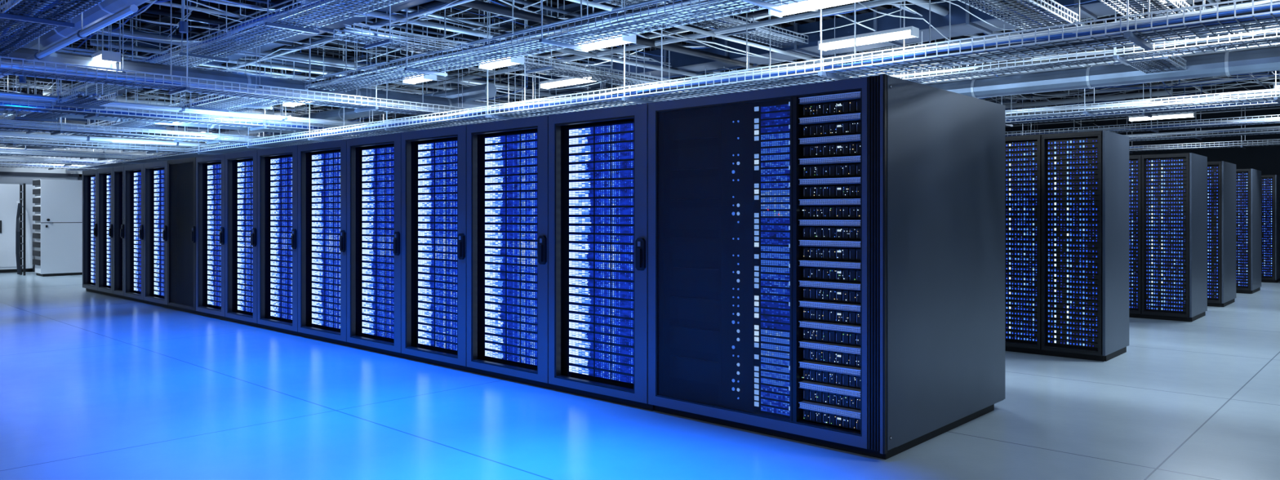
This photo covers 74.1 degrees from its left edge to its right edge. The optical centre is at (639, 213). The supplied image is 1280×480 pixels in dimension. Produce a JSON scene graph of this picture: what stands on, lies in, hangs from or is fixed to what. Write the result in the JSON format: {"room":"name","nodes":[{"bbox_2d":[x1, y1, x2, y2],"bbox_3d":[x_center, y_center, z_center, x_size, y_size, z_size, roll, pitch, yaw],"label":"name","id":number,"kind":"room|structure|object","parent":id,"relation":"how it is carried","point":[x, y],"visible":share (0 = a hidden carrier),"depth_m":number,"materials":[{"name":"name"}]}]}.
{"room":"server room","nodes":[
{"label":"server room","id":0,"kind":"room"},
{"bbox_2d":[0,171,82,184],"bbox_3d":[-16.273,0.160,22.402,0.140,2.500,2.720,0,0,43],"label":"wall","id":1,"kind":"structure","parent":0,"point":[6,177],"depth_m":22.49,"materials":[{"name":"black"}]},
{"bbox_2d":[0,121,274,173],"bbox_3d":[-12.261,-0.805,27.000,0.200,4.430,34.000,0,0,43],"label":"wall","id":2,"kind":"structure","parent":0,"point":[2,168],"depth_m":23.07,"materials":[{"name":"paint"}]},
{"bbox_2d":[0,271,1279,479],"bbox_3d":[-0.815,1.510,16.401,31.400,0.200,34.400,0,0,43],"label":"floor","id":3,"kind":"structure","parent":0,"point":[94,385],"depth_m":5.91,"materials":[{"name":"grey tile"}]},
{"bbox_2d":[0,183,35,272],"bbox_3d":[-15.177,0.350,20.729,1.242,2.120,1.165,0,0,43],"label":"tall cabinet","id":4,"kind":"object","parent":3,"relation":"on","point":[9,193],"visible":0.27,"depth_m":20.31,"materials":[{"name":"white metal"}]},
{"bbox_2d":[15,183,25,275],"bbox_3d":[-14.191,0.360,19.424,0.402,2.100,0.140,0,0,43],"label":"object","id":5,"kind":"object","parent":3,"relation":"on","point":[19,228],"visible":1,"depth_m":19.38,"materials":[{"name":"black metal"}]},
{"bbox_2d":[32,179,82,276],"bbox_3d":[-13.151,0.320,19.695,0.720,2.180,1.430,0,0,43],"label":"tall cabinet","id":6,"kind":"object","parent":3,"relation":"on","point":[58,208],"visible":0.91,"depth_m":19.23,"materials":[{"name":"white metal"}]},
{"bbox_2d":[82,168,101,293],"bbox_3d":[-9.242,0.310,15.880,0.940,2.200,1.915,0,0,43],"label":"rack","id":7,"kind":"object","parent":3,"relation":"on","point":[90,177],"visible":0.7,"depth_m":15.48,"materials":[{"name":"black"}]},
{"bbox_2d":[97,166,116,297],"bbox_3d":[-8.578,0.310,15.265,0.870,2.200,1.915,0,0,43],"label":"rack","id":8,"kind":"object","parent":3,"relation":"on","point":[104,175],"visible":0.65,"depth_m":14.84,"materials":[{"name":"black"}]},
{"bbox_2d":[112,165,128,299],"bbox_3d":[-8.043,0.310,14.770,0.588,2.200,1.915,0,0,43],"label":"rack","id":9,"kind":"object","parent":3,"relation":"on","point":[117,171],"visible":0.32,"depth_m":14.26,"materials":[{"name":"black metal"}]},
{"bbox_2d":[124,163,147,303],"bbox_3d":[-7.481,0.310,14.250,0.960,2.200,1.915,0,0,43],"label":"rack","id":10,"kind":"object","parent":3,"relation":"on","point":[133,174],"visible":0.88,"depth_m":13.85,"materials":[{"name":"black"}]},
{"bbox_2d":[143,160,172,308],"bbox_3d":[-6.744,0.310,13.567,1.050,2.200,1.915,0,0,43],"label":"rack","id":11,"kind":"object","parent":3,"relation":"on","point":[155,174],"visible":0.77,"depth_m":13.16,"materials":[{"name":"black"}]},
{"bbox_2d":[167,157,199,314],"bbox_3d":[-5.954,0.310,12.836,1.102,2.200,1.915,0,0,43],"label":"rack","id":12,"kind":"object","parent":3,"relation":"on","point":[181,173],"visible":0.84,"depth_m":12.34,"materials":[{"name":"black metal"}]},
{"bbox_2d":[195,153,229,320],"bbox_3d":[-5.178,0.310,12.117,1.013,2.200,1.915,0,0,43],"label":"rack","id":13,"kind":"object","parent":3,"relation":"on","point":[211,169],"visible":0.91,"depth_m":11.70,"materials":[{"name":"black"}]},
{"bbox_2d":[225,150,262,328],"bbox_3d":[-4.445,0.310,11.438,0.987,2.200,1.915,0,0,43],"label":"rack","id":14,"kind":"object","parent":3,"relation":"on","point":[241,167],"visible":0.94,"depth_m":10.98,"materials":[{"name":"black"}]},
{"bbox_2d":[257,145,302,336],"bbox_3d":[-3.687,0.310,10.736,1.078,2.200,1.915,0,0,43],"label":"rack","id":15,"kind":"object","parent":3,"relation":"on","point":[277,167],"visible":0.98,"depth_m":10.27,"materials":[{"name":"black"}]},
{"bbox_2d":[297,138,351,346],"bbox_3d":[-2.880,0.310,9.989,1.123,2.200,1.915,0,0,43],"label":"rack","id":16,"kind":"object","parent":3,"relation":"on","point":[322,166],"visible":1,"depth_m":9.49,"materials":[{"name":"black"}]},
{"bbox_2d":[346,132,406,358],"bbox_3d":[-2.079,0.310,9.247,1.060,2.200,1.915,0,0,43],"label":"rack","id":17,"kind":"object","parent":3,"relation":"on","point":[374,163],"visible":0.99,"depth_m":8.73,"materials":[{"name":"black"}]},
{"bbox_2d":[401,124,471,372],"bbox_3d":[-1.301,0.310,8.527,1.060,2.200,1.915,0,0,43],"label":"rack","id":18,"kind":"object","parent":3,"relation":"on","point":[434,161],"visible":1,"depth_m":8.00,"materials":[{"name":"black"}]},
{"bbox_2d":[466,115,553,389],"bbox_3d":[-0.510,0.310,7.794,1.096,2.200,1.915,0,0,43],"label":"rack","id":19,"kind":"object","parent":3,"relation":"on","point":[508,160],"visible":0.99,"depth_m":7.24,"materials":[{"name":"black metal"}]},
{"bbox_2d":[548,102,653,410],"bbox_3d":[0.284,0.310,7.059,1.069,2.200,1.915,0,0,43],"label":"rack","id":20,"kind":"object","parent":3,"relation":"on","point":[598,158],"visible":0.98,"depth_m":6.49,"materials":[{"name":"black metal"}]},
{"bbox_2d":[648,74,1004,459],"bbox_3d":[1.356,0.310,6.093,1.816,2.200,1.875,0,0,43],"label":"rack","id":21,"kind":"object","parent":3,"relation":"on","point":[826,260],"visible":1,"depth_m":5.34,"materials":[{"name":"black metal"}]},
{"bbox_2d":[1004,134,1042,355],"bbox_3d":[4.086,0.310,8.943,0.550,2.200,0.905,0,0,43],"label":"rack","id":22,"kind":"object","parent":3,"relation":"on","point":[1023,153],"visible":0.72,"depth_m":8.60,"materials":[{"name":"black"}]},
{"bbox_2d":[1041,130,1104,361],"bbox_3d":[4.489,0.310,8.569,0.550,2.200,0.905,0,0,43],"label":"rack","id":23,"kind":"object","parent":3,"relation":"on","point":[1072,162],"visible":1,"depth_m":8.29,"materials":[{"name":"black"}]},
{"bbox_2d":[1102,130,1128,361],"bbox_3d":[4.705,0.310,8.379,0.023,2.200,0.890,0,0,43],"label":"end panel","id":24,"kind":"object","parent":23,"relation":"attached to","point":[1115,145],"visible":1,"depth_m":8.29,"materials":[{"name":"black metal"}]},
{"bbox_2d":[1128,155,1142,318],"bbox_3d":[6.899,0.310,11.980,0.550,2.200,1.085,0,0,43],"label":"rack","id":25,"kind":"object","parent":3,"relation":"on","point":[1135,161],"visible":0.32,"depth_m":11.49,"materials":[{"name":"black"}]},
{"bbox_2d":[1142,152,1191,321],"bbox_3d":[7.302,0.310,11.607,0.550,2.200,1.085,0,0,43],"label":"rack","id":26,"kind":"object","parent":3,"relation":"on","point":[1165,177],"visible":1,"depth_m":11.26,"materials":[{"name":"black"}]},
{"bbox_2d":[1189,152,1207,321],"bbox_3d":[7.518,0.310,11.417,0.023,2.200,1.070,0,0,43],"label":"end panel","id":27,"kind":"object","parent":26,"relation":"attached to","point":[1197,163],"visible":1,"depth_m":11.32,"materials":[{"name":"black metal"}]},
{"bbox_2d":[1207,161,1222,306],"bbox_3d":[8.943,0.310,13.378,0.550,2.200,1.175,0,0,43],"label":"rack","id":28,"kind":"object","parent":3,"relation":"on","point":[1214,168],"visible":0.3,"depth_m":12.87,"materials":[{"name":"black metal"}]},
{"bbox_2d":[1222,160,1235,306],"bbox_3d":[9.159,0.310,13.189,0.023,2.200,1.160,0,0,43],"label":"end panel","id":29,"kind":"object","parent":28,"relation":"attached to","point":[1228,170],"visible":1,"depth_m":13.11,"materials":[{"name":"black metal"}]},
{"bbox_2d":[1235,168,1251,293],"bbox_3d":[10.896,0.310,15.488,0.550,2.200,1.125,0,0,43],"label":"rack","id":30,"kind":"object","parent":3,"relation":"on","point":[1242,176],"visible":0.44,"depth_m":15.01,"materials":[{"name":"black"}]},
{"bbox_2d":[1250,168,1261,293],"bbox_3d":[11.113,0.310,15.298,0.023,2.200,1.110,0,0,43],"label":"end panel","id":31,"kind":"object","parent":30,"relation":"attached to","point":[1255,175],"visible":1,"depth_m":15.19,"materials":[{"name":"black metal"}]},
{"bbox_2d":[1261,174,1275,282],"bbox_3d":[13.105,0.310,17.872,0.550,2.200,1.125,0,0,43],"label":"rack","id":32,"kind":"object","parent":3,"relation":"on","point":[1268,182],"visible":0.38,"depth_m":17.39,"materials":[{"name":"black metal"}]},
{"bbox_2d":[1275,174,1279,282],"bbox_3d":[13.321,0.310,17.683,0.023,2.200,1.110,0,0,43],"label":"end panel","id":33,"kind":"object","parent":32,"relation":"attached to","point":[1277,177],"visible":1,"depth_m":17.36,"materials":[{"name":"black metal"}]},
{"bbox_2d":[0,0,1279,120],"bbox_3d":[-0.815,-3.155,16.401,31.400,0.270,34.400,0,0,43],"label":"ceiling","id":34,"kind":"structure","parent":0,"point":[148,16],"depth_m":13.63,"materials":[{"name":"grey metal"}]},
{"bbox_2d":[18,2,26,83],"bbox_3d":[-8.301,-2.390,11.407,0.078,1.260,0.080,0,0,43],"label":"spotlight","id":35,"kind":"object","parent":34,"relation":"hanging from","point":[22,79],"visible":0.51,"depth_m":11.38,"materials":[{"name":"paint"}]},
{"bbox_2d":[0,0,104,59],"bbox_3d":[-10.339,-2.290,11.932,22.904,1.460,0.540,0,0,43],"label":"cable tray","id":36,"kind":"object","parent":34,"relation":"hanging from","point":[26,16],"visible":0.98,"depth_m":6.94,"materials":[{"name":"silver metal"}]},
{"bbox_2d":[0,122,110,166],"bbox_3d":[-13.678,-2.100,21.495,0.540,1.840,16.004,0,0,43],"label":"cable tray","id":37,"kind":"object","parent":34,"relation":"hanging from","point":[70,162],"visible":0.2,"depth_m":20.60,"materials":[{"name":"silver metal"}]},
{"bbox_2d":[0,8,115,132],"bbox_3d":[-12.289,-2.205,15.713,14.904,1.630,0.540,0,0,43],"label":"cable tray","id":38,"kind":"object","parent":34,"relation":"hanging from","point":[20,116],"visible":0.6,"depth_m":11.30,"materials":[{"name":"silver metal"}]},
{"bbox_2d":[0,0,137,78],"bbox_3d":[-11.166,-2.276,13.243,19.900,1.488,0.076,0,0,43],"label":"conduit pipe","id":39,"kind":"object","parent":34,"relation":"hanging from","point":[131,9],"visible":0.76,"depth_m":7.37,"materials":[{"name":"white"}]},
{"bbox_2d":[0,0,150,49],"bbox_3d":[-10.813,-2.403,13.257,20.400,1.234,0.316,0,0,43],"label":"duct","id":40,"kind":"object","parent":34,"relation":"hanging from","point":[105,8],"visible":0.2,"depth_m":8.03,"materials":[{"name":"silver metal"}]},
{"bbox_2d":[0,121,153,169],"bbox_3d":[-14.779,-2.080,22.514,0.540,1.880,16.004,0,0,43],"label":"cable tray","id":41,"kind":"object","parent":34,"relation":"hanging from","point":[51,166],"visible":0.18,"depth_m":21.74,"materials":[{"name":"silver metal"}]},
{"bbox_2d":[0,87,173,155],"bbox_3d":[-11.457,-2.181,20.804,0.096,1.678,22.000,0,0,43],"label":"conduit pipe","id":42,"kind":"object","parent":34,"relation":"hanging from","point":[25,87],"visible":0.08,"depth_m":19.16,"materials":[{"name":"white metal"}]},
{"bbox_2d":[26,92,178,153],"bbox_3d":[-9.109,-2.146,18.629,0.076,1.748,22.000,0,0,43],"label":"conduit pipe","id":43,"kind":"object","parent":34,"relation":"hanging from","point":[150,92],"visible":0.02,"depth_m":17.25,"materials":[{"name":"silver metal"}]},
{"bbox_2d":[102,27,103,50],"bbox_3d":[-6.223,-2.390,9.824,0.078,1.260,0.080,0,0,43],"label":"rod","id":44,"kind":"object","parent":34,"relation":"hanging from","point":[103,28],"visible":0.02,"depth_m":9.82,"materials":[{"name":"paint"}]},
{"bbox_2d":[90,25,120,64],"bbox_3d":[-5.998,-2.345,9.479,0.600,1.350,0.180,0,0,43],"label":"fluorescent light","id":45,"kind":"object","parent":34,"relation":"hanging from","point":[108,57],"visible":0.7,"depth_m":9.31,"materials":[{"name":"white metal"}]},
{"bbox_2d":[0,21,275,155],"bbox_3d":[-10.835,-2.255,16.548,15.904,1.530,0.540,0,0,43],"label":"cable tray","id":46,"kind":"object","parent":34,"relation":"hanging from","point":[209,105],"visible":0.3,"depth_m":12.35,"materials":[{"name":"silver metal"}]},
{"bbox_2d":[4,0,279,92],"bbox_3d":[-5.435,-2.830,11.411,30.960,0.380,0.200,0,0,43],"label":"steel beam","id":47,"kind":"structure","parent":34,"relation":"attached to","point":[236,10],"depth_m":12.34,"materials":[{"name":"metal"}]},
{"bbox_2d":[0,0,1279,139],"bbox_3d":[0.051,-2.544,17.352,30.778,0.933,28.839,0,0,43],"label":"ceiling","id":48,"kind":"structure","parent":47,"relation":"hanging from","point":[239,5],"depth_m":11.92,"materials":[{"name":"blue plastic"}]},
{"bbox_2d":[0,113,296,137],"bbox_3d":[-7.878,-2.442,21.578,0.650,1.155,28.000,0,0,43],"label":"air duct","id":49,"kind":"object","parent":34,"relation":"hanging from","point":[64,119],"visible":0.02,"depth_m":18.84,"materials":[{"name":"metal"}]},
{"bbox_2d":[0,106,297,160],"bbox_3d":[-11.624,-2.110,19.593,0.540,1.820,16.004,0,0,43],"label":"cable tray","id":50,"kind":"object","parent":34,"relation":"hanging from","point":[101,156],"visible":0.19,"depth_m":18.50,"materials":[{"name":"silver metal"}]},
{"bbox_2d":[0,93,339,151],"bbox_3d":[-10.303,-2.170,18.370,0.540,1.700,16.004,0,0,43],"label":"cable tray","id":51,"kind":"object","parent":34,"relation":"hanging from","point":[124,93],"visible":0.02,"depth_m":17.68,"materials":[{"name":"silver metal"}]},
{"bbox_2d":[0,22,359,137],"bbox_3d":[-7.440,-2.283,15.721,0.296,1.474,20.000,0,0,43],"label":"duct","id":52,"kind":"object","parent":34,"relation":"hanging from","point":[2,111],"visible":0.09,"depth_m":14.94,"materials":[{"name":"silver metal"}]},
{"bbox_2d":[178,0,188,33],"bbox_3d":[-4.428,-2.390,8.230,0.078,1.260,0.080,0,0,43],"label":"spotlight","id":53,"kind":"object","parent":34,"relation":"hanging from","point":[183,25],"visible":1,"depth_m":8.21,"materials":[{"name":"paint"}]},
{"bbox_2d":[0,8,369,126],"bbox_3d":[-4.633,-2.244,14.485,0.086,1.553,22.000,0,0,43],"label":"conduit pipe","id":54,"kind":"object","parent":34,"relation":"hanging from","point":[5,96],"visible":0.18,"depth_m":12.38,"materials":[{"name":"white metal"}]},
{"bbox_2d":[0,78,370,153],"bbox_3d":[-9.203,-2.110,17.351,0.540,1.820,16.004,0,0,43],"label":"cable tray","id":55,"kind":"object","parent":34,"relation":"hanging from","point":[9,141],"visible":0.25,"depth_m":15.98,"materials":[{"name":"silver metal"}]},
{"bbox_2d":[0,47,385,147],"bbox_3d":[-8.008,-2.171,17.610,0.096,1.698,22.000,0,0,43],"label":"conduit pipe","id":56,"kind":"object","parent":34,"relation":"hanging from","point":[87,138],"visible":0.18,"depth_m":15.56,"materials":[{"name":"white metal"}]},
{"bbox_2d":[0,72,405,143],"bbox_3d":[-8.102,-2.180,16.331,0.540,1.680,16.004,0,0,43],"label":"cable tray","id":57,"kind":"object","parent":34,"relation":"hanging from","point":[27,131],"visible":0.02,"depth_m":15.12,"materials":[{"name":"silver metal"}]},
{"bbox_2d":[0,1,420,129],"bbox_3d":[-4.560,-2.248,14.417,0.066,1.543,22.000,0,0,43],"label":"conduit pipe","id":58,"kind":"object","parent":34,"relation":"hanging from","point":[2,93],"visible":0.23,"depth_m":12.23,"materials":[{"name":"silver metal"}]},
{"bbox_2d":[0,0,433,120],"bbox_3d":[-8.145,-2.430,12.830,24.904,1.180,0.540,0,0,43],"label":"cable tray","id":59,"kind":"object","parent":34,"relation":"hanging from","point":[248,35],"visible":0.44,"depth_m":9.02,"materials":[{"name":"silver metal"}]},
{"bbox_2d":[11,6,470,114],"bbox_3d":[-3.255,-2.467,17.297,0.650,1.105,28.000,0,0,43],"label":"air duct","id":60,"kind":"object","parent":34,"relation":"hanging from","point":[16,6],"visible":0.02,"depth_m":13.16,"materials":[{"name":"metal"}]},
{"bbox_2d":[0,34,499,135],"bbox_3d":[-4.248,-2.180,15.489,0.540,1.680,20.004,0,0,43],"label":"cable tray","id":61,"kind":"object","parent":34,"relation":"hanging from","point":[11,104],"visible":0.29,"depth_m":12.49,"materials":[{"name":"silver metal"}]},
{"bbox_2d":[0,71,517,144],"bbox_3d":[-6.928,-2.120,15.244,0.540,1.800,16.004,0,0,43],"label":"cable tray","id":62,"kind":"object","parent":34,"relation":"hanging from","point":[58,128],"visible":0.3,"depth_m":13.61,"materials":[{"name":"silver metal"}]},
{"bbox_2d":[0,2,539,115],"bbox_3d":[-1.987,-2.261,13.398,0.076,1.518,24.000,0,0,43],"label":"conduit pipe","id":63,"kind":"object","parent":34,"relation":"hanging from","point":[193,80],"visible":0.09,"depth_m":10.40,"materials":[{"name":"silver metal"}]},
{"bbox_2d":[3,13,550,104],"bbox_3d":[-3.148,-2.405,14.470,0.540,1.230,20.004,0,0,43],"label":"cable tray","id":64,"kind":"object","parent":34,"relation":"hanging from","point":[59,51],"visible":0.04,"depth_m":11.88,"materials":[{"name":"silver metal"}]},
{"bbox_2d":[0,0,560,114],"bbox_3d":[-2.303,-2.263,13.690,0.276,1.514,24.000,0,0,43],"label":"cable tray","id":65,"kind":"object","parent":34,"relation":"hanging from","point":[20,53],"visible":0.1,"depth_m":10.44,"materials":[{"name":"silver metal"}]},
{"bbox_2d":[273,102,299,116],"bbox_3d":[-7.989,-2.545,18.955,1.250,0.950,0.180,0,0,43],"label":"fluorescent light","id":66,"kind":"object","parent":34,"relation":"hanging from","point":[291,114],"visible":0.09,"depth_m":18.55,"materials":[{"name":"white plastic"}]},
{"bbox_2d":[282,99,308,106],"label":"fluorescent light","id":67,"kind":"object","parent":34,"relation":"hanging from","point":[291,104],"depth_m":13.08,"materials":[{"name":"white plastic"}]},
{"bbox_2d":[124,29,496,152],"bbox_3d":[-8.428,-2.373,18.408,16.900,1.295,0.236,0,0,43],"label":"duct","id":68,"kind":"object","parent":34,"relation":"hanging from","point":[476,92],"visible":0.22,"depth_m":14.84,"materials":[{"name":"silver metal"}]},
{"bbox_2d":[323,44,324,79],"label":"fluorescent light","id":69,"kind":"object","parent":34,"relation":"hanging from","point":[323,45],"depth_m":12.45,"materials":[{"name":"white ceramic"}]},
{"bbox_2d":[0,0,685,120],"bbox_3d":[-1.790,-2.190,13.213,0.540,1.660,20.004,0,0,43],"label":"cable tray","id":70,"kind":"object","parent":34,"relation":"hanging from","point":[10,66],"visible":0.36,"depth_m":9.69,"materials":[{"name":"silver metal"}]},
{"bbox_2d":[17,0,808,149],"bbox_3d":[-5.257,-2.305,12.269,29.904,1.430,0.540,0,0,43],"label":"cable tray","id":71,"kind":"object","parent":34,"relation":"hanging from","point":[640,19],"visible":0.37,"depth_m":8.23,"materials":[{"name":"silver metal"}]},
{"bbox_2d":[120,2,706,108],"bbox_3d":[-2.061,-2.259,13.466,0.086,1.523,24.000,0,0,43],"label":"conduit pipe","id":72,"kind":"object","parent":34,"relation":"hanging from","point":[256,2],"visible":0.02,"depth_m":11.64,"materials":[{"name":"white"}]},
{"bbox_2d":[402,13,436,84],"bbox_3d":[-2.791,-2.345,10.734,0.500,1.350,0.180,0,0,43],"label":"fluorescent light","id":73,"kind":"object","parent":34,"relation":"hanging from","point":[428,77],"visible":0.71,"depth_m":10.65,"materials":[{"name":"white plastic"}]},
{"bbox_2d":[177,0,713,103],"bbox_3d":[-2.921,-2.830,14.126,30.960,0.380,0.200,0,0,43],"label":"steel beam","id":74,"kind":"structure","parent":34,"relation":"attached to","point":[575,6],"depth_m":13.28,"materials":[{"name":"metal"}]},
{"bbox_2d":[478,0,524,70],"bbox_3d":[-1.573,-2.345,9.607,0.600,1.350,0.180,0,0,43],"label":"fluorescent light","id":75,"kind":"object","parent":34,"relation":"hanging from","point":[489,66],"visible":0.73,"depth_m":9.55,"materials":[{"name":"white plastic"}]},
{"bbox_2d":[539,57,600,88],"bbox_3d":[-1.133,-2.545,13.629,1.250,0.950,0.180,0,0,43],"label":"fluorescent light","id":76,"kind":"object","parent":34,"relation":"hanging from","point":[568,81],"visible":0.54,"depth_m":13.64,"materials":[{"name":"white plastic"}]},
{"bbox_2d":[333,0,807,93],"bbox_3d":[2.285,-2.430,14.891,0.540,1.180,16.004,0,0,43],"label":"cable tray","id":77,"kind":"object","parent":34,"relation":"hanging from","point":[384,38],"visible":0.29,"depth_m":10.06,"materials":[{"name":"silver metal"}]},
{"bbox_2d":[573,0,635,52],"bbox_3d":[-0.355,-2.345,8.479,0.700,1.350,0.180,0,0,43],"label":"fluorescent light","id":78,"kind":"object","parent":34,"relation":"hanging from","point":[631,38],"visible":0.65,"depth_m":8.38,"materials":[{"name":"white plastic"}]},
{"bbox_2d":[0,0,1279,127],"bbox_3d":[-1.181,-2.600,16.661,29.682,0.840,27.592,0,0,43],"label":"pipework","id":79,"kind":"structure","parent":34,"relation":"attached to","point":[300,60],"depth_m":12.09,"materials":[{"name":"black"}]},
{"bbox_2d":[66,0,1279,170],"bbox_3d":[-4.476,-2.090,13.112,29.904,1.860,0.620,0,0,43],"label":"cable tray","id":80,"kind":"object","parent":34,"relation":"hanging from","point":[1266,11],"visible":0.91,"depth_m":7.23,"materials":[{"name":"silver metal"}]},
{"bbox_2d":[158,0,1277,155],"bbox_3d":[-3.049,-2.290,14.653,29.904,1.460,0.540,0,0,43],"label":"cable tray","id":81,"kind":"object","parent":34,"relation":"hanging from","point":[929,0],"visible":0.05,"depth_m":9.60,"materials":[{"name":"silver metal"}]},
{"bbox_2d":[245,0,1221,136],"bbox_3d":[-1.824,-2.643,15.973,29.900,0.755,0.750,0,0,43],"label":"cable tray","id":82,"kind":"object","parent":34,"relation":"hanging from","point":[962,23],"visible":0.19,"depth_m":11.47,"materials":[{"name":"metal"}]},
{"bbox_2d":[591,0,1021,103],"bbox_3d":[2.054,-2.655,11.697,0.540,0.730,17.004,0,0,43],"label":"cable tray","id":83,"kind":"object","parent":34,"relation":"hanging from","point":[726,21],"visible":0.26,"depth_m":11.04,"materials":[{"name":"silver metal"}]},
{"bbox_2d":[337,1,1279,139],"bbox_3d":[-1.622,-2.405,16.194,29.904,1.230,0.540,0,0,43],"label":"cable tray","id":84,"kind":"object","parent":34,"relation":"hanging from","point":[1242,2],"visible":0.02,"depth_m":10.36,"materials":[{"name":"silver metal"}]},
{"bbox_2d":[768,0,865,17],"bbox_3d":[1.521,-2.345,6.810,1.050,1.350,0.180,0,0,43],"label":"fluorescent light","id":85,"kind":"object","parent":34,"relation":"hanging from","point":[810,5],"visible":0.65,"depth_m":6.91,"materials":[{"name":"white plastic"}]},
{"bbox_2d":[453,6,1279,125],"bbox_3d":[2.567,-2.305,11.225,17.004,1.430,0.540,0,0,43],"label":"cable tray","id":86,"kind":"object","parent":34,"relation":"hanging from","point":[1117,53],"visible":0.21,"depth_m":9.03,"materials":[{"name":"silver metal"}]},
{"bbox_2d":[817,1,919,51],"bbox_3d":[2.759,-2.545,10.325,1.250,0.950,0.180,0,0,43],"label":"fluorescent light","id":87,"kind":"object","parent":34,"relation":"hanging from","point":[904,33],"visible":0.91,"depth_m":10.22,"materials":[{"name":"white plastic"}]},
{"bbox_2d":[520,17,1279,119],"bbox_3d":[0.620,-2.255,18.615,29.904,1.530,0.540,0,0,43],"label":"cable tray","id":88,"kind":"object","parent":34,"relation":"hanging from","point":[1258,95],"visible":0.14,"depth_m":12.24,"materials":[{"name":"silver metal"}]},
{"bbox_2d":[579,24,1268,109],"bbox_3d":[2.107,-2.830,19.556,30.960,0.380,0.200,0,0,43],"label":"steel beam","id":89,"kind":"structure","parent":34,"relation":"attached to","point":[1266,24],"depth_m":15.47,"materials":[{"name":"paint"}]},
{"bbox_2d":[957,0,1082,34],"bbox_3d":[2.195,-2.360,6.183,0.540,1.320,5.104,0,0,43],"label":"cable tray","id":90,"kind":"object","parent":34,"relation":"hanging from","point":[1017,6],"visible":0.91,"depth_m":7.46,"materials":[{"name":"silver metal"}]},
{"bbox_2d":[878,0,1279,98],"bbox_3d":[1.862,-2.333,14.876,23.000,1.374,0.296,0,0,43],"label":"duct","id":91,"kind":"object","parent":34,"relation":"hanging from","point":[1228,63],"visible":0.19,"depth_m":10.86,"materials":[{"name":"silver metal"}]},
{"bbox_2d":[995,80,1279,124],"bbox_3d":[5.191,-2.383,18.471,23.000,1.274,0.296,0,0,43],"label":"cable tray","id":92,"kind":"object","parent":34,"relation":"hanging from","point":[1172,80],"visible":0.02,"depth_m":15.01,"materials":[{"name":"silver metal"}]},
{"bbox_2d":[1001,82,1279,126],"bbox_3d":[3.913,-2.330,18.565,25.004,1.380,0.540,0,0,43],"label":"cable tray","id":93,"kind":"object","parent":34,"relation":"hanging from","point":[1148,113],"visible":0.11,"depth_m":14.23,"materials":[{"name":"silver metal"}]},
{"bbox_2d":[1004,82,1279,136],"bbox_3d":[3.474,-2.280,21.697,29.904,1.480,0.540,0,0,43],"label":"cable tray","id":94,"kind":"object","parent":34,"relation":"hanging from","point":[1264,120],"visible":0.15,"depth_m":15.75,"materials":[{"name":"silver metal"}]},
{"bbox_2d":[1004,106,1279,127],"bbox_3d":[9.377,-2.830,27.407,30.960,0.380,0.200,0,0,43],"label":"steel beam","id":95,"kind":"structure","parent":34,"relation":"attached to","point":[1272,106],"depth_m":23.65,"materials":[{"name":"metal"}]},
{"bbox_2d":[1016,71,1275,95],"bbox_3d":[4.621,-2.830,22.270,30.960,0.380,0.200,0,0,43],"label":"steel beam","id":96,"kind":"structure","parent":34,"relation":"attached to","point":[1274,71],"depth_m":17.02,"materials":[{"name":"metal"}]},
{"bbox_2d":[1016,75,1279,108],"bbox_3d":[7.135,-2.830,24.985,30.960,0.380,0.200,0,0,43],"label":"steel beam","id":97,"kind":"structure","parent":34,"relation":"attached to","point":[1258,87],"depth_m":19.62,"materials":[{"name":"metal"}]},
{"bbox_2d":[1113,13,1186,73],"bbox_3d":[6.115,-2.360,10.049,0.540,1.320,2.304,0,0,43],"label":"cable tray","id":98,"kind":"object","parent":34,"relation":"hanging from","point":[1166,60],"visible":0.47,"depth_m":9.99,"materials":[{"name":"silver metal"}]},
{"bbox_2d":[1098,0,1203,21],"bbox_3d":[3.495,-2.380,6.410,0.540,1.280,5.204,0,0,43],"label":"cable tray","id":99,"kind":"object","parent":34,"relation":"hanging from","point":[1154,5],"visible":0.43,"depth_m":7.41,"materials":[{"name":"silver metal"}]},
{"bbox_2d":[1027,107,1279,153],"bbox_3d":[10.639,-2.255,22.149,20.004,1.530,0.540,0,0,43],"label":"cable tray","id":100,"kind":"object","parent":34,"relation":"hanging from","point":[1242,144],"visible":0.16,"depth_m":19.67,"materials":[{"name":"silver metal"}]},
{"bbox_2d":[1128,86,1195,121],"bbox_3d":[11.415,-2.545,18.569,1.250,0.950,0.180,0,0,43],"label":"fluorescent light","id":101,"kind":"object","parent":34,"relation":"hanging from","point":[1190,114],"visible":0.85,"depth_m":18.46,"materials":[{"name":"white plastic"}]},
{"bbox_2d":[1123,125,1279,141],"bbox_3d":[6.902,-2.280,21.793,25.004,1.480,0.540,0,0,43],"label":"cable tray","id":102,"kind":"object","parent":34,"relation":"hanging from","point":[1198,135],"visible":0.12,"depth_m":17.34,"materials":[{"name":"silver metal"}]},
{"bbox_2d":[1169,0,1270,57],"bbox_3d":[7.678,-2.545,11.398,1.250,0.950,0.180,0,0,43],"label":"cable tray","id":103,"kind":"object","parent":34,"relation":"hanging from","point":[1262,46],"visible":0.06,"depth_m":11.24,"materials":[{"name":"silver metal"}]},
{"bbox_2d":[1273,83,1279,88],"bbox_3d":[11.102,-2.545,13.816,1.250,0.950,0.180,0,0,43],"label":"fluorescent light","id":104,"kind":"object","parent":34,"relation":"hanging from","point":[1277,84],"visible":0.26,"depth_m":14.14,"materials":[{"name":"white ceramic"}]},
{"bbox_2d":[1004,108,1279,175],"bbox_3d":[10.804,-0.805,28.947,31.000,4.430,0.200,0,0,43],"label":"wall","id":105,"kind":"structure","parent":0,"point":[1266,159],"depth_m":23.80,"materials":[{"name":"paint"}]}
]}

